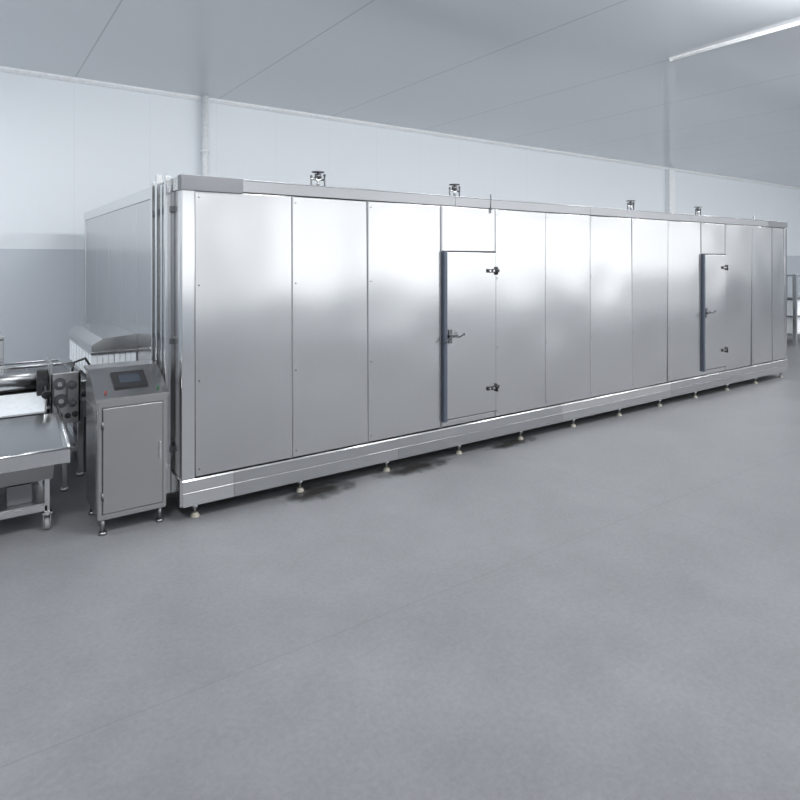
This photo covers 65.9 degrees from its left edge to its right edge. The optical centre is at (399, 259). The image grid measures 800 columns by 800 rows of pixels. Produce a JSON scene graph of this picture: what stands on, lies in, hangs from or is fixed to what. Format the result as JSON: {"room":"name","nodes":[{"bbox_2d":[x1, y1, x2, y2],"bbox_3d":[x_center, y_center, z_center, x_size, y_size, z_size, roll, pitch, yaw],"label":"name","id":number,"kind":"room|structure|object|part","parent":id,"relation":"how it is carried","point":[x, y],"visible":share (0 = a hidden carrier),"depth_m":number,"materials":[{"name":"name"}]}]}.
{"room":"processing plant","nodes":[
{"label":"processing plant","id":0,"kind":"room"},
{"bbox_2d":[0,335,799,799],"bbox_3d":[10.935,2.200,10.817,38.900,0.200,17.400,0,0,-35],"label":"floor","id":1,"kind":"structure","parent":0,"point":[606,606],"depth_m":3.56,"materials":[{"name":"concrete"}]},
{"bbox_2d":[0,406,70,529],"bbox_3d":[-3.229,1.680,4.693,1.200,0.841,0.747,0,0,-35],"label":"work table","id":2,"kind":"object","parent":1,"relation":"on","point":[30,446],"visible":1,"depth_m":4.76,"materials":[{"name":"metal"}]},
{"bbox_2d":[0,484,43,512],"bbox_3d":[-3.285,1.892,4.720,0.970,0.012,0.500,0,0,-35],"label":"shelf","id":3,"kind":"object","parent":2,"relation":"attached to","point":[36,503],"depth_m":4.76,"materials":[{"name":"metal"}]},
{"bbox_2d":[0,412,69,473],"bbox_3d":[-3.228,1.417,4.691,1.190,0.285,0.732,0,0,-35],"label":"tray","id":4,"kind":"object","parent":2,"relation":"on","point":[27,443],"depth_m":4.81,"materials":[{"name":"metal"}]},
{"bbox_3d":[-2.744,1.715,4.795,0.036,0.470,0.036,0,0,-35],"label":"leg","id":5,"kind":"part","parent":2,"relation":"part of","materials":[{"name":"metal"}]},
{"bbox_2d":[0,331,136,491],"bbox_3d":[-3.793,1.400,6.022,3.300,1.400,2.015,0,0,-35],"label":"conveyor","id":6,"kind":"object","parent":1,"relation":"on","point":[33,389],"visible":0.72,"depth_m":5.55,"materials":[{"name":"metal"}]},
{"bbox_3d":[-3.828,0.940,5.377,1.500,0.021,0.022,0,0,-35],"label":"guide rod","id":7,"kind":"part","parent":6,"relation":"part of","materials":[{"name":"metal"}]},
{"bbox_3d":[-3.735,0.955,5.246,1.500,0.027,0.028,0,0,-35],"label":"guide rod","id":8,"kind":"part","parent":6,"relation":"part of","materials":[{"name":"metal"}]},
{"bbox_3d":[-3.119,1.141,5.431,0.080,0.135,0.216,0,0,-35],"label":"tension knob","id":9,"kind":"part","parent":6,"relation":"part of","materials":[{"name":"black plastic"}]},
{"bbox_3d":[-4.615,1.260,6.633,2.660,0.160,0.040,0,0,-35],"label":"rail","id":10,"kind":"part","parent":6,"relation":"part of","materials":[{"name":"metal"}]},
{"bbox_3d":[-3.055,1.188,5.546,0.123,0.146,0.017,0,0,-35],"label":"chain","id":11,"kind":"part","parent":6,"relation":"part of","materials":[{"name":"metal"}]},
{"bbox_3d":[-3.139,1.200,5.746,0.250,0.560,0.390,0,0,-35],"label":"drive plate","id":12,"kind":"part","parent":6,"relation":"part of","materials":[{"name":"metal"}]},
{"bbox_3d":[-3.054,1.770,5.616,0.060,0.660,0.060,0,0,-35],"label":"leg","id":13,"kind":"part","parent":6,"relation":"part of","materials":[{"name":"metal"}]},
{"bbox_3d":[-3.120,1.715,6.022,0.070,0.770,0.070,0,0,-35],"label":"leg","id":14,"kind":"part","parent":6,"relation":"part of","materials":[{"name":"metal"}]},
{"bbox_3d":[-3.831,1.260,5.521,2.660,0.160,0.040,0,0,-35],"label":"rail","id":15,"kind":"part","parent":6,"relation":"part of","materials":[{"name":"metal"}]},
{"bbox_3d":[-2.881,1.380,5.873,0.340,0.160,0.160,0,0,-35],"label":"drive motor","id":16,"kind":"part","parent":6,"relation":"part of","materials":[{"name":"grey metal"}]},
{"bbox_2d":[73,417,85,471],"bbox_3d":[-3.209,1.840,6.495,0.320,0.520,0.765,0,0,-35],"label":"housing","id":17,"kind":"object","parent":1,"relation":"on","point":[74,423],"visible":0.12,"depth_m":6.11,"materials":[{"name":"grey metal"}]},
{"bbox_2d":[84,360,168,535],"bbox_3d":[-2.235,1.488,5.027,0.530,1.225,0.617,0,0,-35],"label":"cabinet","id":18,"kind":"object","parent":1,"relation":"on","point":[126,401],"visible":1,"depth_m":4.83,"materials":[{"name":"metal"}]},
{"bbox_3d":[-2.446,1.525,4.889,0.004,0.750,0.430,0,0,-35],"label":"plate","id":19,"kind":"part","parent":18,"relation":"part of","materials":[{"name":"metal"}]},
{"bbox_3d":[-2.276,2.038,4.721,0.060,0.125,0.060,0,0,-35],"label":"leg","id":20,"kind":"part","parent":18,"relation":"part of","materials":[{"name":"metal"}]},
{"bbox_3d":[-2.169,0.946,4.942,0.150,0.049,0.096,0,0,-35],"label":"screen glass","id":21,"kind":"part","parent":18,"relation":"part of","materials":[{"name":"blue glass"}]},
{"bbox_3d":[-2.076,1.530,4.806,0.435,0.800,0.016,0,0,-35],"label":"door","id":22,"kind":"part","parent":18,"relation":"part of","materials":[{"name":"metal"}]},
{"bbox_3d":[-1.933,2.038,4.963,0.060,0.125,0.060,0,0,-35],"label":"leg","id":23,"kind":"part","parent":18,"relation":"part of","materials":[{"name":"metal"}]},
{"bbox_3d":[-1.905,1.510,4.901,0.020,0.140,0.030,0,0,-35],"label":"door handle","id":24,"kind":"part","parent":18,"relation":"part of","materials":[{"name":"metal"}]},
{"bbox_2d":[292,485,336,499],"bbox_3d":[-0.740,2.099,5.596,1.100,0.001,0.480,0,0,-35],"label":"puddle","id":25,"kind":"object","parent":1,"relation":"on","point":[311,492],"visible":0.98,"depth_m":5.57,"materials":[{"name":"grey liquid"}]},
{"bbox_2d":[392,461,443,473],"bbox_3d":[0.154,2.099,6.238,1.300,0.001,0.400,0,0,-35],"label":"puddle","id":26,"kind":"object","parent":1,"relation":"on","point":[409,468],"visible":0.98,"depth_m":6.21,"materials":[{"name":"grey liquid"}]},
{"bbox_2d":[69,171,787,517],"bbox_3d":[1.039,0.634,9.830,11.038,2.932,5.009,0,0,-35],"label":"tunnel","id":27,"kind":"object","parent":1,"relation":"on","point":[294,333],"visible":0.9,"depth_m":6.31,"materials":[{"name":"metal"}]},
{"bbox_3d":[-4.505,0.705,8.937,0.105,2.550,0.080,0,0,-35],"label":"corner post","id":28,"kind":"part","parent":27,"relation":"part of","materials":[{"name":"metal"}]},
{"bbox_3d":[-4.237,0.595,8.544,0.080,2.330,0.864,0,0,-35],"label":"wall panel","id":29,"kind":"part","parent":27,"relation":"part of","materials":[{"name":"metal"}]},
{"bbox_2d":[69,321,136,372],"bbox_3d":[-3.265,0.950,6.724,0.424,0.420,1.567,0,0,-35],"label":"hood","id":30,"kind":"object","parent":27,"relation":"attached to","point":[99,341],"depth_m":6.21,"materials":[{"name":"metal"}]},
{"bbox_3d":[-3.742,0.595,7.841,0.080,2.330,0.844,0,0,-35],"label":"wall panel","id":31,"kind":"part","parent":27,"relation":"part of","materials":[{"name":"metal"}]},
{"bbox_3d":[-3.281,0.190,7.188,0.080,1.520,0.744,0,0,-35],"label":"wall panel","id":32,"kind":"part","parent":27,"relation":"part of","materials":[{"name":"metal"}]},
{"bbox_3d":[-2.849,0.190,6.575,0.080,1.520,0.744,0,0,-35],"label":"wall panel","id":33,"kind":"part","parent":27,"relation":"part of","materials":[{"name":"metal"}]},
{"bbox_3d":[-3.159,-0.625,6.986,0.072,0.110,4.820,0,0,-35],"label":"rail","id":34,"kind":"part","parent":27,"relation":"part of","materials":[{"name":"metal"}]},
{"bbox_3d":[-3.138,1.873,6.952,0.078,0.215,4.900,0,0,-35],"label":"rail","id":35,"kind":"part","parent":27,"relation":"part of","materials":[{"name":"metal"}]},
{"bbox_3d":[-2.446,0.595,6.003,0.080,2.330,0.644,0,0,-35],"label":"wall panel","id":36,"kind":"part","parent":27,"relation":"part of","materials":[{"name":"metal"}]},
{"bbox_3d":[-2.204,0.620,5.518,0.044,2.640,0.044,0,0,-35],"label":"post","id":37,"kind":"part","parent":27,"relation":"part of","materials":[{"name":"metal"}]},
{"bbox_3d":[-2.100,0.600,5.371,0.054,2.680,0.054,0,0,-35],"label":"post","id":38,"kind":"part","parent":27,"relation":"part of","materials":[{"name":"metal"}]},
{"bbox_3d":[-2.020,0.650,5.256,0.036,2.580,0.036,0,0,-35],"label":"post","id":39,"kind":"part","parent":27,"relation":"part of","materials":[{"name":"metal"}]},
{"bbox_3d":[-1.939,0.620,5.142,0.048,2.640,0.048,0,0,-35],"label":"post","id":40,"kind":"part","parent":27,"relation":"part of","materials":[{"name":"metal"}]},
{"bbox_3d":[-2.013,0.595,5.389,0.080,2.330,0.844,0,0,-35],"label":"wall panel","id":41,"kind":"part","parent":27,"relation":"part of","materials":[{"name":"metal"}]},
{"bbox_3d":[-1.732,0.705,5.003,0.105,2.550,0.106,0,0,-35],"label":"corner post","id":42,"kind":"part","parent":27,"relation":"part of","materials":[{"name":"metal"}]},
{"bbox_3d":[-1.580,1.925,5.070,0.418,0.110,0.071,0,0,-35],"label":"kick rail","id":43,"kind":"part","parent":27,"relation":"part of","materials":[{"name":"metal"}]},
{"bbox_3d":[-1.582,1.818,5.072,0.418,0.100,0.066,0,0,-35],"label":"rail","id":44,"kind":"part","parent":27,"relation":"part of","materials":[{"name":"metal"}]},
{"bbox_3d":[-1.561,-0.623,5.100,0.514,0.125,0.104,0,0,-35],"label":"corner plate","id":45,"kind":"part","parent":27,"relation":"part of","materials":[{"name":"metal"}]},
{"bbox_3d":[-1.333,0.595,5.276,0.850,2.320,0.095,0,0,-35],"label":"wall panel","id":46,"kind":"part","parent":27,"relation":"part of","materials":[{"name":"metal"}]},
{"bbox_3d":[-0.724,1.818,5.677,1.678,0.100,0.066,0,0,-35],"label":"rail","id":47,"kind":"part","parent":27,"relation":"part of","materials":[{"name":"metal"}]},
{"bbox_3d":[-0.722,1.925,5.675,1.678,0.110,0.071,0,0,-35],"label":"kick rail","id":48,"kind":"part","parent":27,"relation":"part of","materials":[{"name":"metal"}]},
{"bbox_3d":[-0.656,0.595,5.751,0.785,2.320,0.099,0,0,-35],"label":"wall panel","id":49,"kind":"part","parent":27,"relation":"part of","materials":[{"name":"metal"}]},
{"bbox_3d":[-0.389,-0.625,5.923,2.346,0.102,0.070,0,0,-35],"label":"rail","id":50,"kind":"part","parent":27,"relation":"part of","materials":[{"name":"metal"}]},
{"bbox_3d":[0.043,0.595,6.244,0.905,2.320,0.088,0,0,-35],"label":"wall panel","id":51,"kind":"part","parent":27,"relation":"part of","materials":[{"name":"metal"}]},
{"bbox_3d":[0.567,0.805,6.502,0.120,0.150,0.053,0,0,-35],"label":"latch plate","id":52,"kind":"part","parent":27,"relation":"part of","materials":[{"name":"metal"}]},
{"bbox_3d":[0.576,0.823,6.471,0.263,0.105,0.030,0,0,-30],"label":"latch handle","id":53,"kind":"part","parent":27,"relation":"part of","materials":[{"name":"silver metal"}]},
{"bbox_3d":[0.730,1.726,6.730,0.760,0.058,0.080,0,0,-35],"label":"wall panel","id":54,"kind":"part","parent":27,"relation":"part of","materials":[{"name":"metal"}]},
{"bbox_3d":[0.730,-0.331,6.730,0.760,0.468,0.080,0,0,-35],"label":"wall panel","id":55,"kind":"part","parent":27,"relation":"part of","materials":[{"name":"metal"}]},
{"bbox_3d":[0.764,0.800,6.707,0.714,1.760,0.056,0,0,-35],"label":"door","id":56,"kind":"part","parent":27,"relation":"part of","materials":[{"name":"metal"}]},
{"bbox_3d":[0.964,1.818,6.867,2.448,0.100,0.066,0,0,-35],"label":"rail","id":57,"kind":"part","parent":27,"relation":"part of","materials":[{"name":"metal"}]},
{"bbox_3d":[0.966,1.925,6.865,2.448,0.110,0.071,0,0,-35],"label":"kick rail","id":58,"kind":"part","parent":27,"relation":"part of","materials":[{"name":"metal"}]},
{"bbox_3d":[1.380,0.595,7.189,0.811,2.320,0.089,0,0,-35],"label":"wall panel","id":59,"kind":"part","parent":27,"relation":"part of","materials":[{"name":"metal"}]},
{"bbox_3d":[1.491,-0.625,7.248,2.246,0.102,0.070,0,0,-35],"label":"rail","id":60,"kind":"part","parent":27,"relation":"part of","materials":[{"name":"metal"}]},
{"bbox_3d":[2.059,0.595,7.667,0.831,2.320,0.091,0,0,-35],"label":"wall panel","id":61,"kind":"part","parent":27,"relation":"part of","materials":[{"name":"metal"}]},
{"bbox_3d":[2.766,0.595,8.165,0.881,2.320,0.102,0,0,-35],"label":"wall panel","id":62,"kind":"part","parent":27,"relation":"part of","materials":[{"name":"metal"}]},
{"bbox_3d":[2.926,1.818,8.250,2.348,0.100,0.066,0,0,-35],"label":"rail","id":63,"kind":"part","parent":27,"relation":"part of","materials":[{"name":"metal"}]},
{"bbox_3d":[2.927,1.925,8.248,2.348,0.110,0.071,0,0,-35],"label":"kick rail","id":64,"kind":"part","parent":27,"relation":"part of","materials":[{"name":"metal"}]},
{"bbox_3d":[3.371,-0.625,8.574,2.346,0.102,0.070,0,0,-35],"label":"rail","id":65,"kind":"part","parent":27,"relation":"part of","materials":[{"name":"metal"}]},
{"bbox_3d":[3.481,0.595,8.669,0.850,2.320,0.093,0,0,-35],"label":"wall panel","id":66,"kind":"part","parent":27,"relation":"part of","materials":[{"name":"metal"}]},
{"bbox_3d":[4.200,0.595,9.177,0.891,2.320,0.097,0,0,-35],"label":"wall panel","id":67,"kind":"part","parent":27,"relation":"part of","materials":[{"name":"metal"}]},
{"bbox_3d":[4.744,1.818,9.532,2.098,0.100,0.066,0,0,-35],"label":"rail","id":68,"kind":"part","parent":27,"relation":"part of","materials":[{"name":"metal"}]},
{"bbox_3d":[4.746,1.925,9.530,2.098,0.110,0.071,0,0,-35],"label":"kick rail","id":69,"kind":"part","parent":27,"relation":"part of","materials":[{"name":"metal"}]},
{"bbox_3d":[4.858,1.726,9.640,0.700,0.058,0.080,0,0,-35],"label":"wall panel","id":70,"kind":"part","parent":27,"relation":"part of","materials":[{"name":"metal"}]},
{"bbox_3d":[4.858,-0.331,9.640,0.700,0.468,0.080,0,0,-35],"label":"wall panel","id":71,"kind":"part","parent":27,"relation":"part of","materials":[{"name":"metal"}]},
{"bbox_3d":[4.891,0.800,9.617,0.654,1.760,0.056,0,0,-35],"label":"door","id":72,"kind":"part","parent":27,"relation":"part of","materials":[{"name":"metal"}]},
{"bbox_3d":[5.332,-0.625,9.957,2.446,0.102,0.070,0,0,-35],"label":"rail","id":73,"kind":"part","parent":27,"relation":"part of","materials":[{"name":"metal"}]},
{"bbox_3d":[5.504,0.595,10.094,0.860,2.320,0.100,0,0,-35],"label":"wall panel","id":74,"kind":"part","parent":27,"relation":"part of","materials":[{"name":"metal"}]},
{"bbox_3d":[6.154,0.595,10.552,0.710,2.320,0.088,0,0,-35],"label":"wall panel","id":75,"kind":"part","parent":27,"relation":"part of","materials":[{"name":"metal"}]},
{"bbox_3d":[6.256,1.818,10.598,1.598,0.100,0.066,0,0,-35],"label":"rail","id":76,"kind":"part","parent":27,"relation":"part of","materials":[{"name":"metal"}]},
{"bbox_3d":[6.258,1.925,10.596,1.598,0.110,0.071,0,0,-35],"label":"kick rail","id":77,"kind":"part","parent":27,"relation":"part of","materials":[{"name":"metal"}]},
{"bbox_3d":[6.624,-0.625,10.866,0.710,0.110,0.072,0,0,-35],"label":"rail","id":78,"kind":"part","parent":27,"relation":"part of","materials":[{"name":"metal"}]},
{"bbox_3d":[6.640,0.595,10.895,0.461,2.320,0.102,0,0,-35],"label":"wall panel","id":79,"kind":"part","parent":27,"relation":"part of","materials":[{"name":"metal"}]},
{"bbox_3d":[6.862,0.705,11.062,0.085,2.550,0.106,0,0,-35],"label":"corner post","id":80,"kind":"part","parent":27,"relation":"part of","materials":[{"name":"metal"}]},
{"bbox_2d":[495,440,523,447],"bbox_3d":[1.280,2.099,7.069,1.100,0.001,0.320,0,0,-35],"label":"puddle","id":81,"kind":"object","parent":1,"relation":"on","point":[508,443],"visible":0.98,"depth_m":7.06,"materials":[{"name":"grey liquid"}]},
{"bbox_2d":[787,273,799,345],"bbox_3d":[9.960,1.225,15.758,1.480,1.750,0.880,0,0,-35],"label":"rack","id":82,"kind":"object","parent":1,"relation":"on","point":[793,300],"visible":0.3,"depth_m":15.09,"materials":[{"name":"grey metal"}]},
{"bbox_2d":[787,294,799,298],"bbox_3d":[9.960,0.930,15.758,1.400,0.040,0.800,0,0,-35],"label":"shelf","id":83,"kind":"object","parent":82,"relation":"attached to","point":[789,296],"depth_m":15.14,"materials":[{"name":"metal"}]},
{"bbox_2d":[0,0,799,187],"bbox_3d":[10.935,-3.000,10.817,38.900,0.200,17.400,0,0,-35],"label":"ceiling","id":84,"kind":"structure","parent":0,"point":[597,78],"depth_m":8.97,"materials":[{"name":"paint"}]},
{"bbox_2d":[669,20,799,61],"bbox_3d":[4.534,-2.876,7.938,0.052,0.048,2.270,0,0,-35],"label":"ceiling light","id":85,"kind":"object","parent":84,"relation":"attached to","point":[796,23],"visible":1,"depth_m":8.08,"materials":[{"name":"white plastic"}]},
{"bbox_2d":[0,72,799,366],"bbox_3d":[5.979,-0.400,17.846,38.500,5.000,0.200,0,0,-35],"label":"wall","id":86,"kind":"structure","parent":0,"point":[69,150],"depth_m":10.80,"materials":[{"name":"paint"}]},
{"bbox_2d":[200,95,208,175],"bbox_3d":[-3.465,-0.399,10.938,0.132,4.998,0.204,0,0,-35],"label":"drain pipe","id":87,"kind":"object","parent":86,"relation":"attached to","point":[204,151],"visible":0.38,"depth_m":10.86,"materials":[{"name":"white plastic"}]},
{"bbox_2d":[0,66,799,189],"bbox_3d":[6.057,-2.865,17.735,38.500,0.070,0.070,0,0,-35],"label":"trim","id":88,"kind":"structure","parent":86,"relation":"attached to","point":[2,68],"depth_m":12.26,"materials":[{"name":"white plastic"}]},
{"bbox_2d":[665,169,674,212],"bbox_3d":[8.494,-0.365,19.399,0.300,4.930,0.160,0,0,-35],"label":"trim","id":89,"kind":"structure","parent":86,"relation":"attached to","point":[669,174],"depth_m":19.31,"materials":[{"name":"white plastic"}]}
]}

